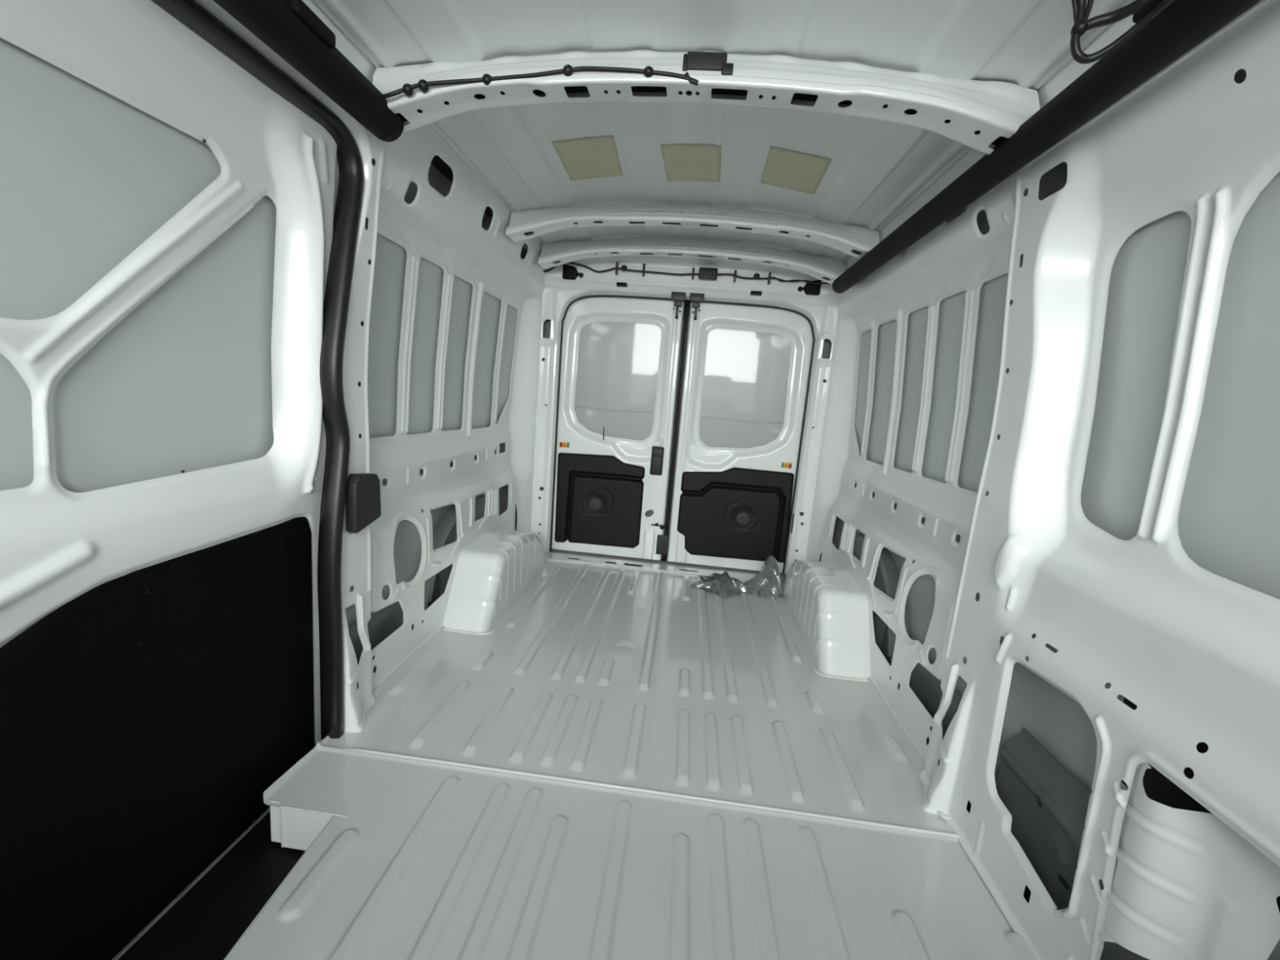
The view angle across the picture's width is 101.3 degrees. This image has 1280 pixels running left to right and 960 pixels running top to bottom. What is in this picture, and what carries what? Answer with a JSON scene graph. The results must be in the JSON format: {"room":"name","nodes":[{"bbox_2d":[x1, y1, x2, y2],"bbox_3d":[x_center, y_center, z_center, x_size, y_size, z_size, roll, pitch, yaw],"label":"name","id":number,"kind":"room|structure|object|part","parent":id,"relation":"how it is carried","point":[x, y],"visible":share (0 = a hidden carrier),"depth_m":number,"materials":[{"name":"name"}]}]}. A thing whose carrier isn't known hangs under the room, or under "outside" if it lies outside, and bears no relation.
{"room":"cargo space","nodes":[
{"label":"cargo space","id":0,"kind":"room"},
{"bbox_2d":[118,811,305,959],"bbox_3d":[-0.950,0.974,0.931,0.390,0.010,1.360,5,9,5],"label":"well","id":1,"kind":"object","parent":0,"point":[208,921],"visible":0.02,"depth_m":1.16,"materials":[{"name":"black plastic"}]},
{"bbox_2d":[224,800,346,958],"bbox_3d":[-0.858,0.931,0.817,0.207,0.124,0.965,5,9,5],"label":"step riser","id":2,"kind":"structure","parent":1,"relation":"on","point":[294,828],"depth_m":1.28,"materials":[{"name":"white paint"}]},
{"bbox_2d":[195,0,547,732],"bbox_3d":[-0.825,-0.200,1.832,0.233,1.885,2.910,5,9,5],"label":"wall","id":3,"kind":"structure","parent":0,"point":[441,358],"depth_m":2.01,"materials":[{"name":"white metal"}]},
{"bbox_2d":[0,0,338,959],"bbox_3d":[-0.945,0.008,0.935,0.135,1.920,1.260,5,9,5],"label":"door","id":4,"kind":"structure","parent":3,"relation":"in","point":[166,215],"depth_m":1.01,"materials":[{"name":"white paint"}]},
{"bbox_2d":[151,0,364,739],"bbox_3d":[-0.887,0.001,0.921,0.066,1.688,1.245,5,9,5],"label":"seal","id":5,"kind":"object","parent":3,"relation":"attached to","point":[190,13],"visible":0.99,"depth_m":1.39,"materials":[{"name":"black rubber"}]},
{"bbox_2d":[213,0,404,142],"bbox_3d":[-0.704,-0.823,0.737,0.098,0.089,1.265,5,9,5],"label":"roof rail cover","id":6,"kind":"object","parent":3,"relation":"attached to","point":[291,28],"visible":0.9,"depth_m":1.05,"materials":[{"name":"black plastic"}]},
{"bbox_2d":[346,472,381,533],"bbox_3d":[-0.813,0.060,1.546,0.034,0.169,0.127,5,9,5],"label":"pad","id":7,"kind":"object","parent":3,"relation":"attached to","point":[363,505],"visible":0.94,"depth_m":1.51,"materials":[{"name":"black plastic"}]},
{"bbox_2d":[515,502,516,529],"bbox_3d":[-0.750,0.243,3.146,0.029,0.212,0.016,9,10,27],"label":"wire","id":8,"kind":"object","parent":3,"relation":"attached to","point":[515,503],"visible":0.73,"depth_m":3.13,"materials":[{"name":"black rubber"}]},
{"bbox_2d":[223,551,1036,959],"bbox_3d":[0.004,0.767,1.798,1.813,0.031,3.110,5,9,5],"label":"floor","id":9,"kind":"structure","parent":0,"point":[643,762],"depth_m":1.35,"materials":[{"name":"white paint"}]},
{"bbox_2d":[442,528,544,635],"bbox_3d":[-0.690,0.428,2.675,0.230,0.311,0.965,5,9,5],"label":"wheel arch","id":10,"kind":"object","parent":9,"relation":"on","point":[491,572],"visible":1,"depth_m":2.36,"materials":[{"name":"white paint"}]},
{"bbox_2d":[693,571,751,591],"bbox_3d":[0.470,0.580,3.015,0.354,0.060,0.380,5,9,5],"label":"plastic bag","id":11,"kind":"object","parent":9,"relation":"on","point":[735,581],"visible":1,"depth_m":3.01,"materials":[{"name":"clear plastic"}]},
{"bbox_2d":[744,555,786,591],"bbox_3d":[0.824,0.540,3.027,0.437,0.190,0.310,5,9,5],"label":"plastic wrap","id":12,"kind":"object","parent":9,"relation":"on","point":[769,571],"visible":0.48,"depth_m":3.08,"materials":[{"name":"clear plastic"}]},
{"bbox_2d":[782,560,871,681],"bbox_3d":[0.877,0.576,2.547,0.230,0.311,0.965,5,9,5],"label":"wheel arch","id":13,"kind":"object","parent":9,"relation":"on","point":[828,606],"visible":1,"depth_m":2.22,"materials":[{"name":"white paint"}]},
{"bbox_2d":[522,243,838,575],"bbox_3d":[0.219,-0.381,3.124,2.000,2.000,0.215,5,9,5],"label":"door frame","id":14,"kind":"structure","parent":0,"point":[558,292],"depth_m":3.05,"materials":[{"name":"white paint"}]},
{"bbox_2d":[562,264,578,279],"bbox_3d":[-0.402,-1.207,3.048,0.091,0.076,0.035,5,9,5],"label":"buffer","id":15,"kind":"object","parent":14,"relation":"attached to","point":[568,272],"visible":1,"depth_m":3.03,"materials":[{"name":"black plastic"}]},
{"bbox_2d":[549,291,687,560],"bbox_3d":[-0.175,-0.322,3.247,0.788,1.642,0.103,6,9,7],"label":"door","id":16,"kind":"structure","parent":14,"relation":"in","point":[620,356],"depth_m":3.26,"materials":[{"name":"white paint"}]},
{"bbox_3d":[-0.260,0.132,3.326,0.556,0.592,0.046,5,9,5],"label":"trim panel","id":17,"kind":"part","parent":16,"relation":"part of","materials":[{"name":"black plastic"}]},
{"bbox_3d":[0.106,-0.119,3.254,0.071,0.177,0.020,5,9,5],"label":"handle","id":18,"kind":"part","parent":16,"relation":"part of","materials":[{"name":"black plastic"}]},
{"bbox_2d":[543,262,829,284],"bbox_3d":[0.254,-1.151,2.937,1.652,0.098,0.072,5,9,5],"label":"harness","id":19,"kind":"object","parent":14,"relation":"attached to","point":[704,273],"visible":0.89,"depth_m":2.93,"materials":[{"name":"black rubber"}]},
{"bbox_2d":[655,293,815,574],"bbox_3d":[0.582,-0.250,3.184,0.845,1.642,0.103,5,9,3],"label":"door","id":20,"kind":"structure","parent":14,"relation":"in","point":[747,369],"depth_m":3.19,"materials":[{"name":"white paint"}]},
{"bbox_3d":[0.585,0.208,3.257,0.688,0.578,0.047,5,9,5],"label":"trim panel","id":21,"kind":"part","parent":20,"relation":"part of","materials":[{"name":"black plastic"}]},
{"bbox_2d":[803,280,821,295],"bbox_3d":[0.962,-1.078,2.936,0.091,0.076,0.035,5,9,5],"label":"buffer","id":22,"kind":"object","parent":14,"relation":"attached to","point":[809,288],"visible":0.94,"depth_m":2.92,"materials":[{"name":"black plastic"}]},
{"bbox_2d":[311,0,1136,262],"bbox_3d":[0.149,-1.045,1.498,1.630,0.083,3.090,5,9,5],"label":"ceiling","id":23,"kind":"structure","parent":0,"point":[877,169],"depth_m":1.31,"materials":[{"name":"paint"}]},
{"bbox_2d":[552,135,622,180],"bbox_3d":[-0.182,-1.167,1.915,0.218,0.021,0.335,5,9,5],"label":"pad","id":24,"kind":"object","parent":23,"relation":"attached to","point":[589,157],"visible":1,"depth_m":1.89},
{"bbox_2d":[660,144,720,182],"bbox_3d":[0.189,-1.145,1.906,0.206,0.007,0.299,6,9,7],"label":"pad","id":25,"kind":"object","parent":23,"relation":"attached to","point":[682,162],"visible":1,"depth_m":1.89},
{"bbox_2d":[537,237,845,284],"bbox_3d":[0.264,-1.175,2.762,1.590,0.195,0.142,5,9,5],"label":"bow","id":26,"kind":"object","parent":23,"relation":"attached to","point":[827,269],"visible":0.98,"depth_m":2.73,"materials":[{"name":"white paint"}]},
{"bbox_2d":[506,203,879,258],"bbox_3d":[0.218,-1.102,2.278,1.590,0.195,0.142,5,9,5],"label":"bow","id":27,"kind":"object","parent":23,"relation":"attached to","point":[856,242],"visible":0.99,"depth_m":2.25,"materials":[{"name":"white paint"}]},
{"bbox_2d":[372,49,1039,155],"bbox_3d":[0.119,-0.936,1.269,1.590,0.218,0.142,5,9,5],"label":"bow","id":28,"kind":"object","parent":23,"relation":"attached to","point":[978,115],"visible":0.89,"depth_m":1.24,"materials":[{"name":"white paint"}]},
{"bbox_2d":[381,64,698,98],"bbox_3d":[-0.263,-0.929,1.239,0.800,0.107,0.032,5,9,3],"label":"wiring","id":29,"kind":"object","parent":28,"relation":"attached to","point":[567,70],"visible":0.91,"depth_m":1.23,"materials":[{"name":"black rubber"}]},
{"bbox_2d":[682,51,733,75],"bbox_3d":[0.158,-0.957,1.216,0.116,0.048,0.034,5,9,5],"label":"module","id":30,"kind":"object","parent":28,"relation":"attached to","point":[692,60],"visible":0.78,"depth_m":1.20,"materials":[{"name":"black plastic"}]},
{"bbox_2d":[760,146,831,194],"bbox_3d":[0.553,-1.103,1.882,0.219,0.020,0.330,5,9,5],"label":"pad","id":31,"kind":"object","parent":23,"relation":"attached to","point":[784,168],"visible":1,"depth_m":1.86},
{"bbox_2d":[804,0,1279,959],"bbox_3d":[0.979,-0.013,1.585,0.233,1.885,3.110,5,9,5],"label":"wall","id":32,"kind":"structure","parent":0,"point":[1047,476],"depth_m":1.14,"materials":[{"name":"white metal"}]},
{"bbox_2d":[356,155,1031,891],"bbox_3d":[0.077,-0.104,1.709,2.200,2.100,3.210,5,9,5],"label":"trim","id":33,"kind":"structure","parent":32,"relation":"attached to","point":[437,162],"depth_m":3.38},
{"bbox_2d":[926,741,1031,902],"bbox_3d":[-0.008,0.935,1.871,2.240,0.010,3.200,5,9,5],"label":"trim","id":34,"kind":"structure","parent":32,"relation":"attached to","point":[1027,893],"depth_m":1.39,"materials":[{"name":"plastic"}]},
{"bbox_2d":[831,0,1260,293],"bbox_3d":[0.877,-0.786,1.325,0.092,0.089,2.710,5,9,5],"label":"roof rail cover","id":35,"kind":"object","parent":32,"relation":"attached to","point":[1184,24],"visible":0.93,"depth_m":0.99,"materials":[{"name":"black plastic"}]},
{"bbox_2d":[1070,0,1176,64],"bbox_3d":[0.742,-0.747,0.773,0.083,0.176,0.178,-4,13,-43],"label":"cable loop","id":36,"kind":"object","parent":35,"relation":"hanging from","point":[1082,24],"visible":1,"depth_m":0.83,"materials":[{"name":"black rubber"}]},
{"bbox_2d":[1095,761,1279,959],"bbox_3d":[0.831,0.736,0.821,0.035,0.528,0.200,1,10,-19],"label":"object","id":37,"kind":"object","parent":32,"relation":"attached to","point":[1186,885],"visible":0.98,"depth_m":0.80,"materials":[{"name":"white paint"}]}
]}

